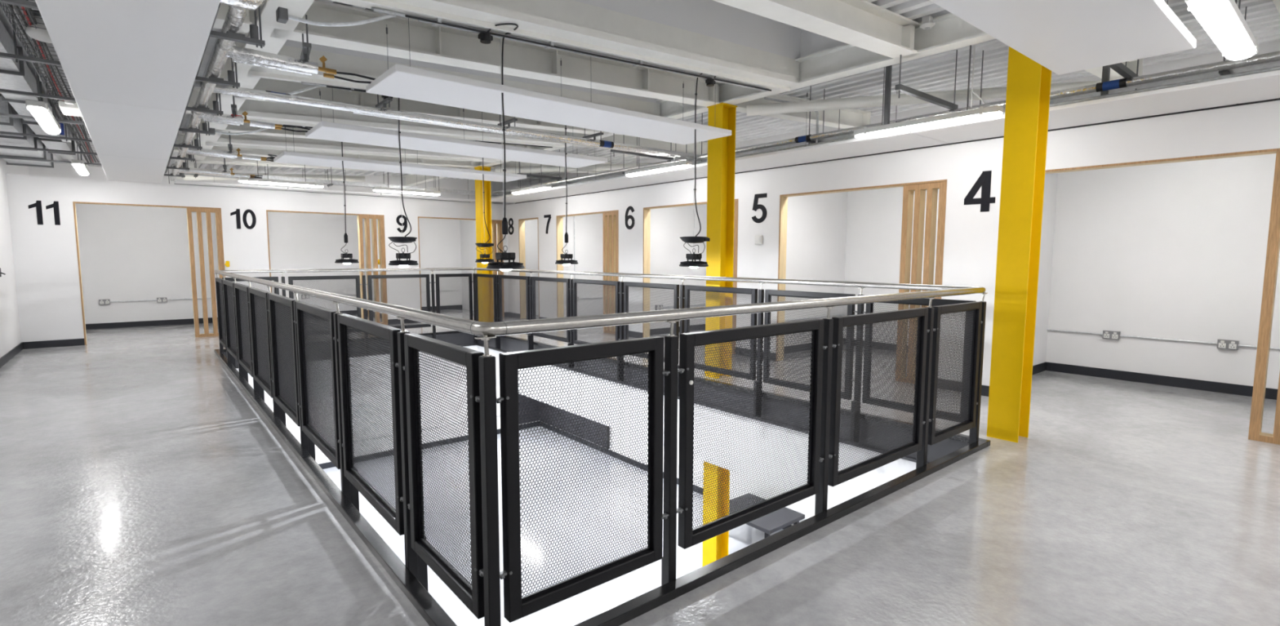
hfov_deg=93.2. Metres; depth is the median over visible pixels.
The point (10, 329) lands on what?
wall
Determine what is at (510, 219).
number
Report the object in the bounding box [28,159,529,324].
wall
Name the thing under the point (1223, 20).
light
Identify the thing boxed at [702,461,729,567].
steel column
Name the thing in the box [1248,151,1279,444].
slatted screen
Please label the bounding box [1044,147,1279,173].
lining
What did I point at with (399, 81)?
raft
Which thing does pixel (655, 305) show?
double socket
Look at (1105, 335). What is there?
outlet
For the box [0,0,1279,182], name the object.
ceiling
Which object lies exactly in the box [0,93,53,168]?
air duct
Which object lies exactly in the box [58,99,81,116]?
light
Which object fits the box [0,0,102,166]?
basket tray
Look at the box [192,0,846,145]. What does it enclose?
ceiling
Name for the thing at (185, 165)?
bracket
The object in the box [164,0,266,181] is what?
cable tray
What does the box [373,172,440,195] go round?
light
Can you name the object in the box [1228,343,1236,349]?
outlet
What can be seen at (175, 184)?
seal
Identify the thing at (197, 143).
bracket
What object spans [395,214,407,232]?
number
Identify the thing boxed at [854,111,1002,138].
diffuser
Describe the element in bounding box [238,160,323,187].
light
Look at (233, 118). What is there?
pipe
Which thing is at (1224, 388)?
baseboard
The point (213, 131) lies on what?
conduit
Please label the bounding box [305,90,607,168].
raft
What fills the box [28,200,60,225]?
number
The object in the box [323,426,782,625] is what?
floor
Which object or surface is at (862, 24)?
roof beam
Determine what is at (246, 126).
roof beam
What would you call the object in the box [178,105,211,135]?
bracket
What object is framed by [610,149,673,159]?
pipe
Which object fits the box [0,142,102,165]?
bracket
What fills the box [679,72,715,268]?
light
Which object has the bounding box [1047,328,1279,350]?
conduit
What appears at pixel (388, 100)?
bracket
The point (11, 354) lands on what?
baseboard
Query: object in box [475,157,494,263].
light
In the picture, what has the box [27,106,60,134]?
diffuser
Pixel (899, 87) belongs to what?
bracket
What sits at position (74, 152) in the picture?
bracket
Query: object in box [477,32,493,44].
junction box
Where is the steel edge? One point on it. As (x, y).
(935, 451)
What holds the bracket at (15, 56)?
attached to the wall at (10, 329)
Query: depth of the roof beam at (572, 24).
4.28 m
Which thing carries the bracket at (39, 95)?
attached to the wall at (10, 329)
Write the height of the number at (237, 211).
0.329 m
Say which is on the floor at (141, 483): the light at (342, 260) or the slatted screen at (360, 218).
the slatted screen at (360, 218)
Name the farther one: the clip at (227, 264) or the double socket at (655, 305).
the double socket at (655, 305)
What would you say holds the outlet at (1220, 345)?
attached to the double socket at (1221, 344)
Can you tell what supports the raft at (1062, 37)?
hanging from the ceiling at (935, 72)
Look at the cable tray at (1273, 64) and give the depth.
4.82 m
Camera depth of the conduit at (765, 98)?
6.56 m
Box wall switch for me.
[754,235,762,244]
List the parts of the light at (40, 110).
hanging rod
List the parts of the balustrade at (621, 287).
panel frame, post, panel frame, post, panel frame, post, panel frame, post, panel frame, post, panel frame, post, panel frame, post, panel frame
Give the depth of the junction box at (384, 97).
5.38 m
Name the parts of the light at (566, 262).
support chain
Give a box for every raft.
[35,0,220,183]
[273,127,526,182]
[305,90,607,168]
[365,17,731,144]
[929,0,1195,74]
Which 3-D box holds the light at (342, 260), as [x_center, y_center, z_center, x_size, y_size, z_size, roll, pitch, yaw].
[-3.408,-1.356,7.014,0.260,1.581,0.418,-4,7,-39]
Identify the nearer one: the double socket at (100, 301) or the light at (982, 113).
the light at (982, 113)
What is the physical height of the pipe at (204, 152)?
0.309 m
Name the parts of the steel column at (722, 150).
cap plate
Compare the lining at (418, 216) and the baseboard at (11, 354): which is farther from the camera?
the lining at (418, 216)
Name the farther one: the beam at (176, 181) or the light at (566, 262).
the beam at (176, 181)
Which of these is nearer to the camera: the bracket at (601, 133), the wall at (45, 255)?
the bracket at (601, 133)
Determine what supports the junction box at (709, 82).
attached to the conduit at (282, 13)
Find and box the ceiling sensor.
[919,14,935,29]
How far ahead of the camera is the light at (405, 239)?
5.56 m
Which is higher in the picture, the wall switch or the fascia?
the wall switch
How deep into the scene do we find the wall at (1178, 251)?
6.34 m
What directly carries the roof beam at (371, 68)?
attached to the ceiling at (935, 72)
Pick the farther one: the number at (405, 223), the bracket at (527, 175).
the number at (405, 223)
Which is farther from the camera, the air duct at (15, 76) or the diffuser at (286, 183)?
the diffuser at (286, 183)
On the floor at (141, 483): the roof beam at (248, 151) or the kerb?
the kerb
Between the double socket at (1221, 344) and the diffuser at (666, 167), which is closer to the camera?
the double socket at (1221, 344)
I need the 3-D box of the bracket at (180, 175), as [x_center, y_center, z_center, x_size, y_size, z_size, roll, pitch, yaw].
[-6.784,-2.111,8.766,0.300,0.276,0.041,-4,7,-39]
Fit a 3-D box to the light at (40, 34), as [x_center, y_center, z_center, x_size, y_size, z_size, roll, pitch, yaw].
[-3.441,-1.650,3.505,0.176,0.140,0.176,-4,7,-39]
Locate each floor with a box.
[0,309,1279,625]
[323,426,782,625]
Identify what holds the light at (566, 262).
hanging from the roof beam at (371, 68)
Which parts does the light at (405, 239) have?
support chain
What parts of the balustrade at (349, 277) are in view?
post, panel frame, post, panel frame, post, panel frame, post, panel frame, post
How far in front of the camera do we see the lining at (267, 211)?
10.80 m
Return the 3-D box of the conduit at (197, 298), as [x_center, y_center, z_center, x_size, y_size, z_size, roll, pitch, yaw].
[-8.910,-0.251,11.433,1.810,0.040,0.031,-4,7,-39]
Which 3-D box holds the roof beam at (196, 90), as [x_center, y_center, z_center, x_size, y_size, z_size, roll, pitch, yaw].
[-4.604,-2.059,5.758,0.800,0.261,0.190,-4,7,-39]
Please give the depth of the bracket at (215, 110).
4.87 m
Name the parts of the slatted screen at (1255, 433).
rail, rail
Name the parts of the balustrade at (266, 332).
panel frame, post, panel frame, post, panel frame, post, panel frame, post, panel frame, stem, post, panel frame, stem, post, panel frame, stem, post, panel frame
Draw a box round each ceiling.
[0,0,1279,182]
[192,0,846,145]
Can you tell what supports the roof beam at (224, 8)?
attached to the ceiling at (935, 72)
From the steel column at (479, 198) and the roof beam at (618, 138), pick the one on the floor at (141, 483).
the steel column at (479, 198)
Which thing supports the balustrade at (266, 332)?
on the steel edge
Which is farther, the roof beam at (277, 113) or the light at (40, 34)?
the roof beam at (277, 113)
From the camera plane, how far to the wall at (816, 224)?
10.22 m
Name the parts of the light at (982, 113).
hanging rod, hanging rod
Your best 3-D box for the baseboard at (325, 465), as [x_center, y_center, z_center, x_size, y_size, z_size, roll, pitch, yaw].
[-1.004,3.665,6.559,9.010,0.120,15.800,-4,7,-39]
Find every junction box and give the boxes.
[381,94,392,99]
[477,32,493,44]
[705,78,715,86]
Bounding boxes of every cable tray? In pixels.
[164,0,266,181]
[182,160,497,195]
[497,0,1279,194]
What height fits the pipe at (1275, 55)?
0.124 m
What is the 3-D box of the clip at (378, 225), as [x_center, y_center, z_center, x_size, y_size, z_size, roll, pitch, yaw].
[-5.022,-1.384,11.600,0.072,0.910,0.040,-4,7,-39]
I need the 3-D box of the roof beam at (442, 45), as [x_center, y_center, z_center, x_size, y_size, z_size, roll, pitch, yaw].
[-0.749,-2.106,5.134,4.120,0.409,0.190,-4,7,-39]
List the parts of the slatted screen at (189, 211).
rail, rail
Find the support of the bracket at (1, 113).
attached to the wall at (10, 329)
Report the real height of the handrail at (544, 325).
0.044 m
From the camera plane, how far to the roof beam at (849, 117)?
7.60 m
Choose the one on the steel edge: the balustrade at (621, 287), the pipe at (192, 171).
the balustrade at (621, 287)
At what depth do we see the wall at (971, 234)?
5.99 m
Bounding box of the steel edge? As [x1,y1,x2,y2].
[223,332,968,464]
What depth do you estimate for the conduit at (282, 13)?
3.92 m
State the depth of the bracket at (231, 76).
4.06 m
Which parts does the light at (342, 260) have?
support chain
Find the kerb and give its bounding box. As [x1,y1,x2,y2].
[213,330,990,625]
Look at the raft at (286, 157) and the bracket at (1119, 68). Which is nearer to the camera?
the bracket at (1119, 68)
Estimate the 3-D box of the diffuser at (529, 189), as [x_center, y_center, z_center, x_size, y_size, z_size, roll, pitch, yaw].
[-1.864,-2.074,10.309,0.105,0.030,1.220,-4,7,-39]
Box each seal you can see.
[175,183,470,202]
[515,97,1279,204]
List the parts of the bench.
leg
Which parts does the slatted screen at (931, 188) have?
rail, rail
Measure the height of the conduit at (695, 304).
0.040 m
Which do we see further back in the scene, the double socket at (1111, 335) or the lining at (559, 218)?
the lining at (559, 218)
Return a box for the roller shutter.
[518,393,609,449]
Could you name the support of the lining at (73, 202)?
attached to the wall at (45, 255)
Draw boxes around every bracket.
[0,0,39,9]
[0,4,61,66]
[0,46,75,101]
[0,89,85,124]
[0,122,92,142]
[0,125,97,155]
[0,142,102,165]
[164,161,185,177]
[166,154,189,170]
[169,141,195,161]
[173,125,202,150]
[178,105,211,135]
[185,93,223,115]
[194,57,239,88]
[208,5,265,48]
[375,93,392,107]
[497,114,517,126]
[516,149,561,183]
[582,128,603,139]
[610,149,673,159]
[894,49,958,109]
[1107,58,1138,89]
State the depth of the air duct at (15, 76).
4.92 m
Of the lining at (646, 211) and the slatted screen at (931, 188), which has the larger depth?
the lining at (646, 211)
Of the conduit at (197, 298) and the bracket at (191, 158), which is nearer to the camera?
the bracket at (191, 158)
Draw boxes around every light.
[22,9,52,43]
[25,54,61,134]
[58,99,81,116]
[71,132,88,175]
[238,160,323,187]
[334,141,359,264]
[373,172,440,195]
[387,97,418,266]
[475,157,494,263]
[486,22,524,271]
[511,183,551,194]
[555,124,577,265]
[624,142,692,177]
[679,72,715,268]
[838,92,897,129]
[853,44,1003,138]
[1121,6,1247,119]
[1184,0,1258,60]
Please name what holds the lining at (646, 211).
attached to the wall at (971, 234)
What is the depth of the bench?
9.01 m
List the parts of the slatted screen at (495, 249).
rail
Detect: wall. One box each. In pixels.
[0,158,29,358]
[5,173,508,342]
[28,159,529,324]
[267,173,1057,365]
[268,380,539,464]
[506,100,1279,386]
[529,40,1279,389]
[541,421,831,525]
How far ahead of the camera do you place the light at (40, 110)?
4.79 m
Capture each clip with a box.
[224,261,229,266]
[377,225,379,264]
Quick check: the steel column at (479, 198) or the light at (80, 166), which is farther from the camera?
the steel column at (479, 198)
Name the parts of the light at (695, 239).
support chain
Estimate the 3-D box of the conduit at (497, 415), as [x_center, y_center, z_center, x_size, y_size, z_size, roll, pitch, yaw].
[-5.927,2.688,12.653,7.000,0.040,0.031,-4,7,-39]
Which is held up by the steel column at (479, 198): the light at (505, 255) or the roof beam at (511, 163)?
the roof beam at (511, 163)
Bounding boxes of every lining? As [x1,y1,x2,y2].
[72,201,225,345]
[266,209,387,324]
[417,216,504,316]
[518,217,539,318]
[555,209,618,317]
[642,199,738,349]
[776,179,946,360]
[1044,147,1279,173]
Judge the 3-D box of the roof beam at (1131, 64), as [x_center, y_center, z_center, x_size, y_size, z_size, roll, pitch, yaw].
[3.804,-2.254,5.158,2.730,0.347,0.220,-4,7,-39]
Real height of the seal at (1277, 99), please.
0.012 m
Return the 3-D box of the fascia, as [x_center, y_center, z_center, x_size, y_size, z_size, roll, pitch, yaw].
[-1.675,1.279,6.352,3.852,0.605,8.412,-4,7,-39]
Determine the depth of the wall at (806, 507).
10.46 m
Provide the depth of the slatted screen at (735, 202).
8.13 m
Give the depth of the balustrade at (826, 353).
2.42 m
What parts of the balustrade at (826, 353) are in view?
stem, post, panel frame, post, stem, panel frame, post, stem, panel frame, post, stem, panel frame, post, stem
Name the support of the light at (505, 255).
hanging from the roof beam at (572, 24)
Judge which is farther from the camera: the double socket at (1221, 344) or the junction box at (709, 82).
the double socket at (1221, 344)
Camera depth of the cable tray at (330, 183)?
10.53 m
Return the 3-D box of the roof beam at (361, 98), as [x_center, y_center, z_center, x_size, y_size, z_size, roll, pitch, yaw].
[-2.010,-2.252,6.654,4.120,0.409,0.190,-4,7,-39]
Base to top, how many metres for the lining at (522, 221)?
2.087 m
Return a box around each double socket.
[98,299,110,304]
[156,297,167,302]
[654,305,662,310]
[1102,330,1120,340]
[1216,338,1239,350]
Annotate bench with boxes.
[728,493,804,538]
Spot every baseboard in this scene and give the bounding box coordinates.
[0,342,22,368]
[22,305,508,349]
[318,421,791,529]
[508,311,1277,399]
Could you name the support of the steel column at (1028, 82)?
on the floor at (141, 483)
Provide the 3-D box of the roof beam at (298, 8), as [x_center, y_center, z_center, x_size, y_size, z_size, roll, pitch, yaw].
[-3.242,-2.000,4.926,0.200,0.234,16.780,-4,7,-39]
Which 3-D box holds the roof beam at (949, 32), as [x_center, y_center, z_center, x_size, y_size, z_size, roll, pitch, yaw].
[-0.061,-2.421,7.525,0.170,0.233,16.780,-4,7,-39]
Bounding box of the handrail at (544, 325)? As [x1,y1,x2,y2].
[214,267,985,336]
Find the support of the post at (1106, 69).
hanging from the ceiling at (935, 72)
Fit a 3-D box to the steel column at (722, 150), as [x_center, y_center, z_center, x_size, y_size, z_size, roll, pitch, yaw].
[0.871,-0.750,6.575,0.230,2.917,0.226,-4,7,-39]
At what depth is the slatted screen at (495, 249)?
12.99 m
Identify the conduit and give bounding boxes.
[110,297,211,302]
[209,124,552,147]
[233,81,366,96]
[275,6,771,91]
[315,415,500,449]
[573,216,602,299]
[666,303,706,307]
[764,97,818,142]
[784,313,844,321]
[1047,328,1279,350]
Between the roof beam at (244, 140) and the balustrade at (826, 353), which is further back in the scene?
the roof beam at (244, 140)
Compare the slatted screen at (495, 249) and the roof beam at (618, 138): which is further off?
the slatted screen at (495, 249)
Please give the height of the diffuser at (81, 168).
0.030 m
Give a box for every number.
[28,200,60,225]
[230,208,256,229]
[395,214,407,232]
[508,217,513,235]
[543,214,551,233]
[625,205,634,229]
[751,192,767,222]
[964,170,995,212]
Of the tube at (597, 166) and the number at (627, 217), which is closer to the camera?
the number at (627, 217)
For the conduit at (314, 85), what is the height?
0.351 m
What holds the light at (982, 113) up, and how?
hanging from the ceiling at (935, 72)
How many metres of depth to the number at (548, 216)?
11.77 m
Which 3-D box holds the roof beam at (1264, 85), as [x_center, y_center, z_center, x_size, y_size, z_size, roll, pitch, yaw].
[1.471,-2.088,7.147,0.775,0.614,13.800,-4,7,-39]
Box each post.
[883,65,892,124]
[1100,65,1110,95]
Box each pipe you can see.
[177,157,262,178]
[182,131,276,161]
[197,95,310,132]
[213,84,707,161]
[225,14,375,83]
[492,50,1279,197]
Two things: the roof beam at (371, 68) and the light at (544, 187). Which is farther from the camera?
the light at (544, 187)
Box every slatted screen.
[186,208,223,337]
[357,214,386,324]
[491,220,503,317]
[602,211,617,333]
[732,200,737,354]
[895,181,945,383]
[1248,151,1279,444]
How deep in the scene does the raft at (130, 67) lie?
3.54 m
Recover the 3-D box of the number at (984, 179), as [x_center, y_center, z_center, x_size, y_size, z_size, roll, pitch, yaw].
[3.219,-1.149,5.732,0.004,0.378,0.277,-4,7,-39]
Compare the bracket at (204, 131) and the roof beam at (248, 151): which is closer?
the bracket at (204, 131)
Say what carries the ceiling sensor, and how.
attached to the ceiling at (935, 72)
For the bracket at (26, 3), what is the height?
0.389 m
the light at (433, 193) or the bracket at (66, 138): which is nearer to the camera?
the bracket at (66, 138)
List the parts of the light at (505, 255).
support chain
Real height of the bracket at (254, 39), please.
0.276 m
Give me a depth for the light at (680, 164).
7.74 m
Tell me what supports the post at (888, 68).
hanging from the ceiling at (935, 72)
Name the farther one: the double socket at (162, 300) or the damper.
the double socket at (162, 300)
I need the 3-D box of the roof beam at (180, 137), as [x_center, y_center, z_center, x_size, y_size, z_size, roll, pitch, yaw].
[-6.451,-2.273,7.984,0.800,0.261,0.190,-4,7,-39]
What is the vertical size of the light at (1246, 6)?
0.914 m
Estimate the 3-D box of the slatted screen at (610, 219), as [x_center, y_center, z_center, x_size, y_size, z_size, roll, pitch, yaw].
[-0.459,-0.681,10.351,0.118,2.067,0.426,-4,7,-39]
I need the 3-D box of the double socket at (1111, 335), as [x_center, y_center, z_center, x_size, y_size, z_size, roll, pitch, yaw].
[5.141,0.240,6.600,0.047,0.090,0.148,-4,7,-39]
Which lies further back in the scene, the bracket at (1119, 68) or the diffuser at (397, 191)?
the diffuser at (397, 191)
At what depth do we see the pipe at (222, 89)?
5.62 m
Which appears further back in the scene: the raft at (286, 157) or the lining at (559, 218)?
the lining at (559, 218)
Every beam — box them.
[173,133,185,151]
[173,165,475,201]
[176,0,314,179]
[185,86,200,113]
[194,155,459,171]
[205,133,506,163]
[211,146,479,168]
[213,3,252,33]
[214,122,533,148]
[235,77,612,135]
[237,98,569,147]
[247,44,660,115]
[270,0,725,106]
[330,0,801,91]
[402,13,995,186]
[489,160,610,173]
[491,69,1279,203]
[571,133,707,155]
[713,0,920,59]
[733,93,871,128]
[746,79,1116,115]
[1084,57,1143,79]
[1272,0,1279,13]
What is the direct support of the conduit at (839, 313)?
attached to the wall at (1178, 251)
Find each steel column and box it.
[473,165,493,322]
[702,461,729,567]
[704,102,737,378]
[986,46,1051,443]
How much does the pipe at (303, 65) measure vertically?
0.308 m
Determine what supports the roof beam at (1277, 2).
attached to the ceiling at (935, 72)
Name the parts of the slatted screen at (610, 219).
rail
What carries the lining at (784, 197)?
attached to the wall at (971, 234)
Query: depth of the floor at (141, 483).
3.01 m
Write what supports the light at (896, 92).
hanging from the ceiling at (935, 72)
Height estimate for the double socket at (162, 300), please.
0.090 m
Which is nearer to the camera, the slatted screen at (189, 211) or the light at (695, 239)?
the light at (695, 239)
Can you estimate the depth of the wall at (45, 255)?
9.11 m
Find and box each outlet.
[1103,333,1109,338]
[1111,334,1118,338]
[1217,342,1226,348]
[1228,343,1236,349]
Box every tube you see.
[182,173,365,182]
[494,162,653,173]
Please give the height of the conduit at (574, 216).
1.985 m
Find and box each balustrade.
[214,270,477,354]
[215,275,484,619]
[474,271,976,443]
[474,292,986,625]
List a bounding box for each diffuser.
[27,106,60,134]
[71,163,88,175]
[238,180,323,187]
[373,189,439,195]
[511,186,550,194]
[626,164,691,177]
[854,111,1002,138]
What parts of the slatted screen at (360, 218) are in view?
rail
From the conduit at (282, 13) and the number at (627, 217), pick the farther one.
the number at (627, 217)
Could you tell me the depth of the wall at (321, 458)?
13.54 m
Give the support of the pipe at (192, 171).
hanging from the ceiling at (935, 72)
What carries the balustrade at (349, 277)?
on the floor at (141, 483)
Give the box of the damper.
[57,122,71,142]
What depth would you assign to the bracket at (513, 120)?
6.07 m
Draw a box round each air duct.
[0,19,74,155]
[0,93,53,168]
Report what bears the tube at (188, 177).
attached to the roof beam at (298, 8)
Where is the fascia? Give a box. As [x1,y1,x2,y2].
[236,345,915,507]
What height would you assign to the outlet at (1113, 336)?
0.048 m
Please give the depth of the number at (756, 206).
7.76 m

